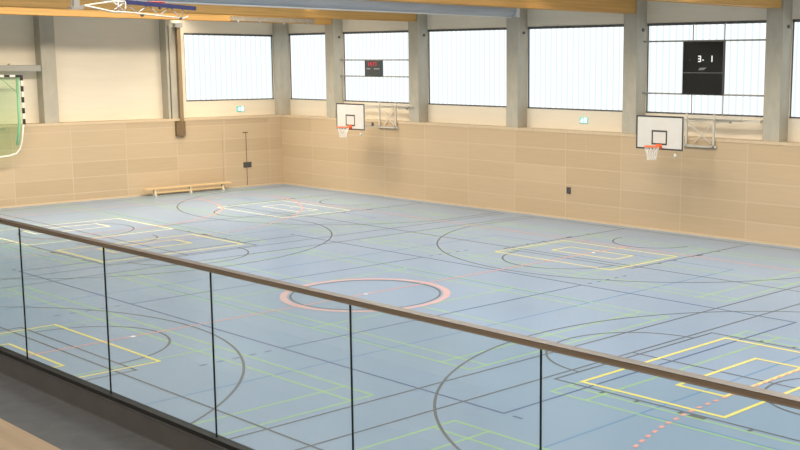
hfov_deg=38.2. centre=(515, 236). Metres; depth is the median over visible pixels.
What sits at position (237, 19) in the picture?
rail
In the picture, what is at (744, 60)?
window
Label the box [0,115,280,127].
trim
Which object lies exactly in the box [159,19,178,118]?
concrete column
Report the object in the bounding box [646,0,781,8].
roof beam
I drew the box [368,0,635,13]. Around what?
roof beam
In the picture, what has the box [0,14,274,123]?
wall
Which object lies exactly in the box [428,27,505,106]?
window
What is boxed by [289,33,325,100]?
window
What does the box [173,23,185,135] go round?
rail
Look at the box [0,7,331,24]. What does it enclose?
roof beam
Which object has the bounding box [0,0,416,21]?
roof beam
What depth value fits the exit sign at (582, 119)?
40.41 m
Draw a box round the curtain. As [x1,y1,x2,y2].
[112,0,519,17]
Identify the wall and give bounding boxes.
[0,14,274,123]
[0,117,282,206]
[281,117,799,245]
[288,0,799,141]
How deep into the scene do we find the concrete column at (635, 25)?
38.19 m
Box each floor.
[0,184,799,449]
[0,373,169,449]
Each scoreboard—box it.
[340,59,408,99]
[643,23,765,115]
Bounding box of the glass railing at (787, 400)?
[0,218,799,449]
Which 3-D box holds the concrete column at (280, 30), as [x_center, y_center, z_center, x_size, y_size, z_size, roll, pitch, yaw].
[-10.664,-8.298,52.165,0.524,5.484,0.524,8,12,43]
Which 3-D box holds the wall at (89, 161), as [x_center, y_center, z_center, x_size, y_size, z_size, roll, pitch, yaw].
[-22.405,-2.126,40.235,0.100,3.050,34.100,8,12,43]
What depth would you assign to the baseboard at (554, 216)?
40.64 m
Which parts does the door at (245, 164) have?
handle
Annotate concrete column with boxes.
[33,15,58,122]
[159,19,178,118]
[272,23,290,114]
[325,19,343,117]
[408,14,427,121]
[506,8,526,127]
[622,0,646,133]
[762,0,792,141]
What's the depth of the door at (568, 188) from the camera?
40.46 m
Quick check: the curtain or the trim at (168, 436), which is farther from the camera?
the curtain
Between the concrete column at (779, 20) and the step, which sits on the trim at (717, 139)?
the concrete column at (779, 20)
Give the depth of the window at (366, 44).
48.03 m
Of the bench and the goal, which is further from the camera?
the bench
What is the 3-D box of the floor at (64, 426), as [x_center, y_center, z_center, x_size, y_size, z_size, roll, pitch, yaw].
[-8.019,1.059,7.554,25.600,0.350,6.550,8,12,43]
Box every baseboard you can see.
[0,182,282,208]
[283,182,799,247]
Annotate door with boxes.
[222,132,251,184]
[565,179,585,216]
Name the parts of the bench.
seat, rail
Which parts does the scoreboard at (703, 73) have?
mounting rail, mounting rail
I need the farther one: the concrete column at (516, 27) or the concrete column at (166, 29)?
the concrete column at (166, 29)
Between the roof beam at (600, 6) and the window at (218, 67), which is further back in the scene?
the window at (218, 67)
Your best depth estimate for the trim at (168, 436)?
6.51 m
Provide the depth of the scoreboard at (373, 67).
47.82 m
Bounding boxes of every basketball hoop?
[336,102,411,137]
[636,113,762,159]
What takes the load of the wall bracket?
attached to the wall at (107, 69)
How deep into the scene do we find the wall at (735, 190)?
40.58 m
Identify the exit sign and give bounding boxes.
[236,106,243,111]
[580,117,587,123]
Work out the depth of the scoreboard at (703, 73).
36.50 m
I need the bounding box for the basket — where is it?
[68,0,195,19]
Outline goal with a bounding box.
[0,75,25,157]
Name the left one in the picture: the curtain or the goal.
the goal
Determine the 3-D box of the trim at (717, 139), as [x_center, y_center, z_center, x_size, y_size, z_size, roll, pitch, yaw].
[6.068,-3.128,36.697,45.912,0.102,0.624,8,12,43]
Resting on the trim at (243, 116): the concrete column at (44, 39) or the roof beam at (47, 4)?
the concrete column at (44, 39)
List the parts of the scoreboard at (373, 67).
mounting rail, mounting rail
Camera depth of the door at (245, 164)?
50.98 m
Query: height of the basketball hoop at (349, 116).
1.368 m
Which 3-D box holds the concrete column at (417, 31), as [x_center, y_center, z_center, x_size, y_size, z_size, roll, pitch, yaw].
[-3.866,-7.317,45.745,0.617,5.484,0.524,8,12,43]
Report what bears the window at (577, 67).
in the wall at (657, 11)
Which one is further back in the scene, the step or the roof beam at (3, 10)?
the roof beam at (3, 10)
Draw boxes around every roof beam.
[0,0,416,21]
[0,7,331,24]
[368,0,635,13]
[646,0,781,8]
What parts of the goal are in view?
post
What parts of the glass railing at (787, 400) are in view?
glass panel, glass panel, glass panel, glass panel, glass panel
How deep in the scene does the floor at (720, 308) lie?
24.83 m
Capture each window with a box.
[184,33,273,100]
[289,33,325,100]
[343,30,408,103]
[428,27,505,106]
[527,24,623,111]
[646,20,765,116]
[789,19,799,118]
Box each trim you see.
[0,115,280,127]
[0,354,227,449]
[281,114,799,145]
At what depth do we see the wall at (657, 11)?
40.95 m
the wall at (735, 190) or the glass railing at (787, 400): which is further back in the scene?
the wall at (735, 190)
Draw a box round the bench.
[143,182,231,195]
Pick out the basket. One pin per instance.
(75, 4)
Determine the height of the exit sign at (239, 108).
0.226 m
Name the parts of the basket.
arm, arm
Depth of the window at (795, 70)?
34.59 m
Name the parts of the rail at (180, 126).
rail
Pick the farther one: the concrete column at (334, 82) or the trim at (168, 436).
the concrete column at (334, 82)
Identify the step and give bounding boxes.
[0,418,60,449]
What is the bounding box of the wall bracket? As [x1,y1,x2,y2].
[0,62,40,70]
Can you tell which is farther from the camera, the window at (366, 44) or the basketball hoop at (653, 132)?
the window at (366, 44)
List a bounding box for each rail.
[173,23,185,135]
[230,16,313,24]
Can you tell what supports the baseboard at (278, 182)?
attached to the wall at (89, 161)

